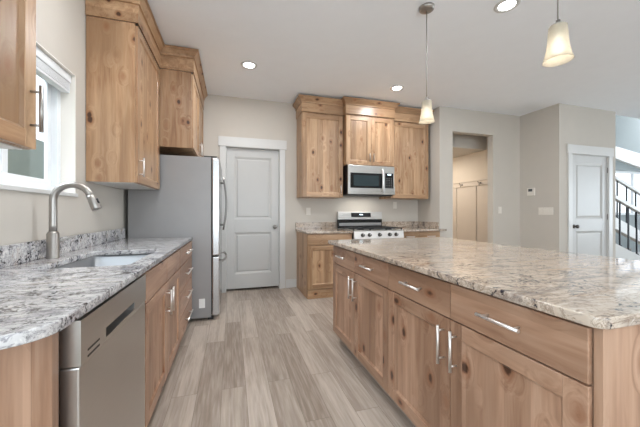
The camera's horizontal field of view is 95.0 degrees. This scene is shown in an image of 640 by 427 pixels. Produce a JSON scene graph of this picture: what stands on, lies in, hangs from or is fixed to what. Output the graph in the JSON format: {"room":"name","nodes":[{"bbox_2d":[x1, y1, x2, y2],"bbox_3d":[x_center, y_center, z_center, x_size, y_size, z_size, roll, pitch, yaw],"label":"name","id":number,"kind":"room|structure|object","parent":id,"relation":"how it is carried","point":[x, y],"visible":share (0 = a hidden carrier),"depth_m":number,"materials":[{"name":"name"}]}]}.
{"room":"kitchen","nodes":[
{"label":"kitchen","id":0,"kind":"room"},
{"bbox_2d":[0,0,127,244],"bbox_3d":[-1.155,-0.270,-0.067,0.160,2.880,8.740,0,0,-17],"label":"wall","id":1,"kind":"structure","parent":0,"point":[60,24],"depth_m":1.96,"materials":[{"name":"paint"}]},
{"bbox_2d":[0,0,43,149],"bbox_3d":[-1.068,-0.965,0.628,0.401,1.467,1.020,0,0,-17],"label":"upper cabinet","id":2,"kind":"object","parent":1,"relation":"attached to","point":[18,125],"visible":1,"depth_m":1.02,"materials":[{"name":"brown wood"}]},
{"bbox_2d":[0,41,75,192],"bbox_3d":[-1.645,-0.545,1.572,0.150,0.830,0.960,0,0,-17],"label":"window","id":3,"kind":"structure","parent":1,"relation":"in","point":[51,179],"depth_m":1.98,"materials":[{"name":"plastic"}]},
{"bbox_2d":[36,46,70,92],"bbox_3d":[-1.619,-0.888,1.583,0.055,0.127,0.928,0,0,-17],"label":"window blind","id":4,"kind":"object","parent":3,"relation":"attached to","point":[47,69],"visible":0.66,"depth_m":1.83,"materials":[{"name":"plastic"}]},
{"bbox_2d":[0,184,77,196],"bbox_3d":[-1.608,-0.122,1.583,0.097,0.024,0.984,0,0,-17],"label":"window sill","id":5,"kind":"structure","parent":1,"relation":"attached to","point":[2,186],"depth_m":1.57,"materials":[{"name":"white paint"}]},
{"bbox_2d":[0,228,124,267],"bbox_3d":[-1.585,0.205,1.687,0.024,0.102,2.597,0,0,-17],"label":"backsplash","id":6,"kind":"structure","parent":1,"relation":"attached to","point":[16,253],"depth_m":1.66,"materials":[{"name":"grey stone"}]},
{"bbox_2d":[85,0,164,189],"bbox_3d":[-1.655,-0.965,2.568,0.398,1.467,0.798,0,0,-17],"label":"upper cabinet","id":7,"kind":"object","parent":1,"relation":"attached to","point":[123,74],"visible":1,"depth_m":2.26,"materials":[{"name":"brown wood"}]},
{"bbox_2d":[159,44,207,156],"bbox_3d":[-1.782,-1.189,3.534,0.713,1.018,1.236,0,0,-17],"label":"upper cabinet","id":8,"kind":"object","parent":1,"relation":"attached to","point":[183,95],"visible":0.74,"depth_m":3.06,"materials":[{"name":"brown wood"}]},
{"bbox_2d":[147,286,413,426],"bbox_3d":[5.120,1.230,2.591,13.900,0.120,10.400,0,0,-17],"label":"floor","id":9,"kind":"structure","parent":0,"point":[271,356],"depth_m":2.13,"materials":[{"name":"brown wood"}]},
{"bbox_2d":[0,332,58,426],"bbox_3d":[-0.974,0.729,0.671,0.605,0.883,0.032,0,0,-17],"label":"end panel","id":10,"kind":"object","parent":9,"relation":"on","point":[29,372],"visible":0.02,"depth_m":0.73,"materials":[{"name":"brown wood"}]},
{"bbox_2d":[59,274,145,426],"bbox_3d":[-1.046,0.729,1.026,0.614,0.874,0.640,0,0,-17],"label":"dishwasher","id":11,"kind":"object","parent":9,"relation":"on","point":[102,352],"visible":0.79,"depth_m":0.98,"materials":[{"name":"silver metal"}]},
{"bbox_2d":[144,250,179,426],"bbox_3d":[-1.281,0.728,1.815,0.680,0.881,0.992,0,0,-17],"label":"base cabinet","id":12,"kind":"object","parent":9,"relation":"on","point":[162,302],"visible":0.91,"depth_m":1.77,"materials":[{"name":"brown wood"}]},
{"bbox_2d":[0,228,192,349],"bbox_3d":[-1.284,0.220,1.773,0.649,0.132,2.607,0,0,-17],"label":"countertop","id":13,"kind":"structure","parent":12,"relation":"on","point":[39,299],"depth_m":1.14,"materials":[{"name":"grey stone"}]},
{"bbox_2d":[46,182,101,258],"bbox_3d":[-1.407,0.039,1.704,0.262,0.433,0.136,0,0,-17],"label":"kitchen faucet","id":14,"kind":"object","parent":13,"relation":"on","point":[53,241],"visible":1,"depth_m":1.63,"materials":[{"name":"silver metal"}]},
{"bbox_2d":[56,254,148,267],"bbox_3d":[-1.220,0.389,1.687,0.418,0.204,0.672,0,0,-17],"label":"undermount sink","id":15,"kind":"object","parent":13,"relation":"in","point":[105,260],"visible":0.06,"depth_m":1.96,"materials":[{"name":"ceramic"}]},
{"bbox_2d":[128,155,226,319],"bbox_3d":[-1.618,0.273,3.531,0.954,1.789,0.905,0,0,-17],"label":"refrigerator","id":16,"kind":"object","parent":9,"relation":"on","point":[188,201],"visible":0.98,"depth_m":3.14,"materials":[{"name":"grey metal"}]},
{"bbox_2d":[178,241,192,341],"bbox_3d":[-1.533,0.728,2.650,0.680,0.881,0.744,0,0,-17],"label":"base cabinet","id":17,"kind":"object","parent":9,"relation":"on","point":[186,310],"visible":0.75,"depth_m":2.66,"materials":[{"name":"brown wood"}]},
{"bbox_2d":[297,231,351,298],"bbox_3d":[0.045,0.729,4.372,0.654,0.883,0.688,0,0,-17],"label":"base cabinet","id":18,"kind":"object","parent":9,"relation":"on","point":[315,262],"visible":0.55,"depth_m":4.03,"materials":[{"name":"brown wood"}]},
{"bbox_2d":[296,222,352,233],"bbox_3d":[0.041,0.219,4.358,0.674,0.134,0.711,0,0,-17],"label":"countertop","id":19,"kind":"structure","parent":18,"relation":"on","point":[303,227],"depth_m":4.60,"materials":[{"name":"beige stone"}]},
{"bbox_2d":[333,246,398,407],"bbox_3d":[0.566,0.728,2.280,0.719,0.881,0.972,0,0,-17],"label":"base cabinet","id":20,"kind":"object","parent":9,"relation":"on","point":[360,281],"visible":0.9,"depth_m":2.07,"materials":[{"name":"brown wood"}]},
{"bbox_2d":[328,237,639,329],"bbox_3d":[0.969,0.271,1.901,1.245,0.030,2.122,0,0,-17],"label":"countertop","id":21,"kind":"structure","parent":20,"relation":"on","point":[595,291],"depth_m":1.25,"materials":[{"name":"beige stone"}]},
{"bbox_2d":[337,212,403,238],"bbox_3d":[0.764,0.568,4.518,0.791,1.165,0.771,0,0,-17],"label":"gas range","id":22,"kind":"object","parent":9,"relation":"on","point":[364,225],"visible":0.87,"depth_m":4.72,"materials":[{"name":"silver metal"}]},
{"bbox_2d":[338,228,402,231],"bbox_3d":[0.763,0.258,4.521,0.791,0.012,0.625,0,0,-17],"label":"cooktop","id":23,"kind":"object","parent":22,"relation":"in","point":[351,229],"depth_m":4.26,"materials":[{"name":"metal"}]},
{"bbox_2d":[403,231,439,237],"bbox_3d":[1.483,0.729,4.839,0.755,0.883,0.625,0,0,-17],"label":"base cabinet","id":24,"kind":"object","parent":9,"relation":"on","point":[418,234],"visible":0.16,"depth_m":4.59,"materials":[{"name":"brown wood"}]},
{"bbox_2d":[382,221,446,231],"bbox_3d":[1.509,0.219,4.815,0.796,0.134,0.686,0,0,-17],"label":"countertop","id":25,"kind":"structure","parent":24,"relation":"on","point":[407,226],"depth_m":5.04,"materials":[{"name":"beige stone"}]},
{"bbox_2d":[388,263,639,426],"bbox_3d":[0.856,0.729,1.318,0.719,0.883,1.033,0,0,-17],"label":"base cabinet","id":26,"kind":"object","parent":9,"relation":"on","point":[459,356],"depth_m":1.02,"materials":[{"name":"brown wood"}]},
{"bbox_2d":[616,176,639,243],"bbox_3d":[6.769,-0.165,6.641,4.200,2.754,0.120,0,0,-17],"label":"stair railing","id":27,"kind":"object","parent":9,"relation":"on","point":[632,231],"visible":0.2,"depth_m":6.68,"materials":[{"name":"white paint"}]},
{"bbox_3d":[5.903,0.770,6.024,2.305,0.800,0.540,0,0,-17],"label":"staircase","id":28,"kind":"structure","parent":9,"relation":"on","visible":0},
{"bbox_2d":[616,195,639,259],"bbox_3d":[5.912,0.386,5.672,2.000,1.930,0.120,0,0,-17],"label":"stair railing","id":29,"kind":"object","parent":28,"relation":"attached to","point":[621,252],"visible":0.4,"depth_m":5.63,"materials":[{"name":"white paint"}]},
{"bbox_2d":[203,94,417,287],"bbox_3d":[-0.235,-0.270,4.713,4.365,2.880,0.120,0,0,-17],"label":"wall","id":30,"kind":"structure","parent":0,"point":[227,116],"depth_m":4.57,"materials":[{"name":"paint"}]},
{"bbox_2d":[226,148,278,288],"bbox_3d":[-1.018,0.086,4.445,0.794,2.108,0.112,0,0,-17],"label":"door","id":31,"kind":"structure","parent":30,"relation":"in","point":[252,175],"depth_m":4.46,"materials":[{"name":"white paint"}]},
{"bbox_2d":[218,136,286,292],"bbox_3d":[-1.017,0.028,4.465,1.005,2.285,0.144,0,0,-17],"label":"trim","id":32,"kind":"structure","parent":30,"relation":"attached to","point":[224,142],"depth_m":4.45,"materials":[{"name":"white paint"}]},
{"bbox_2d":[286,279,295,287],"bbox_3d":[-0.451,1.105,4.578,0.165,0.130,0.014,0,0,-17],"label":"baseboard","id":33,"kind":"structure","parent":30,"relation":"attached to","point":[290,283],"depth_m":4.57,"materials":[{"name":"white paint"}]},
{"bbox_2d":[306,208,310,214],"bbox_3d":[-0.186,-0.020,4.661,0.072,0.116,0.008,0,0,-17],"label":"wall outlet","id":34,"kind":"object","parent":30,"relation":"attached to","point":[308,210],"visible":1,"depth_m":4.66,"materials":[{"name":"plastic"}]},
{"bbox_2d":[296,222,335,228],"bbox_3d":[-0.059,0.204,4.688,0.674,0.104,0.022,0,0,-17],"label":"backsplash","id":35,"kind":"structure","parent":30,"relation":"attached to","point":[299,225],"depth_m":4.67,"materials":[{"name":"beige stone"}]},
{"bbox_2d":[292,94,343,198],"bbox_3d":[-0.029,-0.956,4.473,0.704,1.452,0.452,0,0,-17],"label":"upper cabinet","id":36,"kind":"object","parent":30,"relation":"attached to","point":[319,119],"visible":0.99,"depth_m":4.34,"materials":[{"name":"brown wood"}]},
{"bbox_2d":[341,96,399,166],"bbox_3d":[0.709,-1.202,4.643,0.930,0.973,0.552,0,0,-17],"label":"upper cabinet","id":37,"kind":"object","parent":30,"relation":"attached to","point":[368,124],"visible":0.97,"depth_m":4.43,"materials":[{"name":"brown wood"}]},
{"bbox_2d":[343,165,393,196],"bbox_3d":[0.719,-0.484,4.641,0.770,0.451,0.559,0,0,-17],"label":"microwave","id":38,"kind":"object","parent":37,"relation":"attached to","point":[358,180],"visible":0.98,"depth_m":4.42,"materials":[{"name":"silver metal"}]},
{"bbox_2d":[382,221,417,226],"bbox_3d":[1.395,0.204,5.127,0.757,0.104,0.022,0,0,-17],"label":"backsplash","id":39,"kind":"structure","parent":30,"relation":"attached to","point":[388,223],"depth_m":5.12,"materials":[{"name":"beige stone"}]},
{"bbox_2d":[379,106,433,199],"bbox_3d":[1.447,-0.956,4.921,0.768,1.452,0.448,0,0,-17],"label":"upper cabinet","id":40,"kind":"object","parent":30,"relation":"attached to","point":[410,166],"visible":0.65,"depth_m":4.77,"materials":[{"name":"brown wood"}]},
{"bbox_2d":[112,0,639,118],"bbox_3d":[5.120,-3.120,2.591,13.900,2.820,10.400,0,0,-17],"label":"ceiling","id":41,"kind":"structure","parent":0,"point":[479,58],"depth_m":3.05,"materials":[{"name":"paint"}]},
{"bbox_2d":[241,61,256,68],"bbox_3d":[-0.822,-1.706,3.392,0.190,0.006,0.190,0,0,-17],"label":"recessed light","id":42,"kind":"object","parent":41,"relation":"in","point":[245,64],"visible":1,"depth_m":3.39,"materials":[{"name":"white paint"}]},
{"bbox_2d":[390,85,403,90],"bbox_3d":[1.056,-1.706,4.018,0.190,0.006,0.190,0,0,-17],"label":"recessed light","id":43,"kind":"object","parent":41,"relation":"in","point":[396,87],"visible":1,"depth_m":4.02,"materials":[{"name":"white paint"}]},
{"bbox_2d":[419,2,434,123],"bbox_3d":[0.889,-1.233,2.441,0.126,0.954,0.126,0,0,-17],"label":"pendant light","id":44,"kind":"object","parent":41,"relation":"hanging from","point":[426,117],"visible":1,"depth_m":2.41,"materials":[{"name":"white glass"}]},
{"bbox_2d":[494,0,520,12],"bbox_3d":[1.539,-1.706,2.412,0.190,0.006,0.190,0,0,-17],"label":"recessed light","id":45,"kind":"object","parent":41,"relation":"in","point":[503,6],"visible":1,"depth_m":2.41,"materials":[{"name":"white paint"}]},
{"bbox_2d":[542,0,574,66],"bbox_3d":[1.185,-1.233,1.460,0.126,0.954,0.126,0,0,-17],"label":"pendant light","id":46,"kind":"object","parent":41,"relation":"hanging from","point":[558,49],"visible":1,"depth_m":1.44,"materials":[{"name":"white glass"}]},
{"bbox_2d":[418,106,487,237],"bbox_3d":[2.347,-0.270,5.958,1.540,2.880,2.150,0,0,-17],"label":"wall","id":47,"kind":"structure","parent":0,"point":[432,209],"depth_m":4.87,"materials":[{"name":"paint"}]},
{"bbox_2d":[418,221,438,228],"bbox_3d":[1.827,0.204,4.967,0.022,0.104,0.533,0,0,-17],"label":"backsplash","id":48,"kind":"structure","parent":47,"relation":"attached to","point":[424,224],"depth_m":4.93,"materials":[{"name":"beige stone"}]},
{"bbox_2d":[453,178,487,242],"bbox_3d":[2.920,0.265,6.116,0.108,1.810,1.880,0,0,-17],"label":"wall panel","id":49,"kind":"object","parent":47,"relation":"attached to","point":[470,198],"visible":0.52,"depth_m":5.87,"materials":[{"name":"paint"}]},
{"bbox_2d":[453,133,485,157],"bbox_3d":[2.297,-1.450,6.126,1.300,0.520,1.600,0,0,-17],"label":"ceiling","id":50,"kind":"structure","parent":0,"point":[463,144],"depth_m":5.47,"materials":[{"name":"paint"}]},
{"bbox_2d":[446,107,519,245],"bbox_3d":[2.776,-0.270,5.022,1.580,2.880,0.110,0,0,-17],"label":"wall","id":51,"kind":"structure","parent":0,"point":[502,131],"depth_m":5.06,"materials":[{"name":"paint"}]},
{"bbox_2d":[520,103,564,251],"bbox_3d":[3.700,-0.270,4.904,0.120,2.880,0.650,0,0,-17],"label":"wall","id":52,"kind":"structure","parent":0,"point":[542,131],"depth_m":4.82,"materials":[{"name":"paint"}]},
{"bbox_2d":[527,188,534,195],"bbox_3d":[3.596,-0.355,4.993,0.026,0.130,0.130,0,0,-17],"label":"thermostat","id":53,"kind":"object","parent":52,"relation":"attached to","point":[530,191],"visible":1,"depth_m":4.98,"materials":[{"name":"plastic"}]},
{"bbox_2d":[538,207,552,214],"bbox_3d":[3.672,-0.027,4.769,0.011,0.115,0.222,0,0,-17],"label":"light switch","id":54,"kind":"object","parent":52,"relation":"attached to","point":[546,210],"visible":1,"depth_m":4.77,"materials":[{"name":"plastic"}]},
{"bbox_2d":[565,104,615,257],"bbox_3d":[4.408,-0.270,4.841,1.200,2.880,0.120,0,0,-17],"label":"wall","id":55,"kind":"structure","parent":0,"point":[586,126],"depth_m":4.78,"materials":[{"name":"paint"}]},
{"bbox_2d":[573,154,607,256],"bbox_3d":[4.414,0.111,4.776,0.869,2.088,0.112,0,0,-17],"label":"door","id":56,"kind":"structure","parent":55,"relation":"in","point":[590,216],"depth_m":4.80,"materials":[{"name":"white paint"}]},
{"bbox_2d":[567,144,613,256],"bbox_3d":[4.393,0.045,4.824,1.080,2.250,0.144,0,0,-17],"label":"trim","id":57,"kind":"structure","parent":55,"relation":"attached to","point":[572,149],"depth_m":4.78,"materials":[{"name":"white paint"}]},
{"bbox_2d":[616,115,639,251],"bbox_3d":[7.500,-1.630,7.541,6.280,5.600,0.100,0,0,-17],"label":"wall","id":58,"kind":"structure","parent":0,"point":[627,128],"depth_m":7.66,"materials":[{"name":"paint"}]},
{"bbox_2d":[616,147,639,168],"bbox_3d":[7.391,-1.460,7.418,5.960,1.259,0.068,0,0,-17],"label":"parapet","id":59,"kind":"object","parent":58,"relation":"attached to","point":[629,157],"visible":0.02,"depth_m":7.55,"materials":[{"name":"white paint"}]},
{"bbox_2d":[616,171,639,214],"bbox_3d":[8.781,-0.515,7.933,3.000,1.150,0.050,0,0,-17],"label":"window","id":60,"kind":"structure","parent":58,"relation":"in","point":[631,173],"depth_m":7.76,"materials":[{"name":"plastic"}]},
{"label":"outside","id":61,"kind":"structure","parent":0,"visible":0},
{"bbox_3d":[-5.482,1.520,0.433,7.755,0.100,20.000,0,0,-17],"label":"ground","id":62,"kind":"structure","parent":61,"visible":0},
{"bbox_2d":[8,139,43,178],"bbox_3d":[-3.893,0.120,1.958,0.080,2.700,18.000,0,0,-17],"label":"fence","id":63,"kind":"object","parent":62,"relation":"on","point":[30,163],"visible":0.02,"depth_m":4.71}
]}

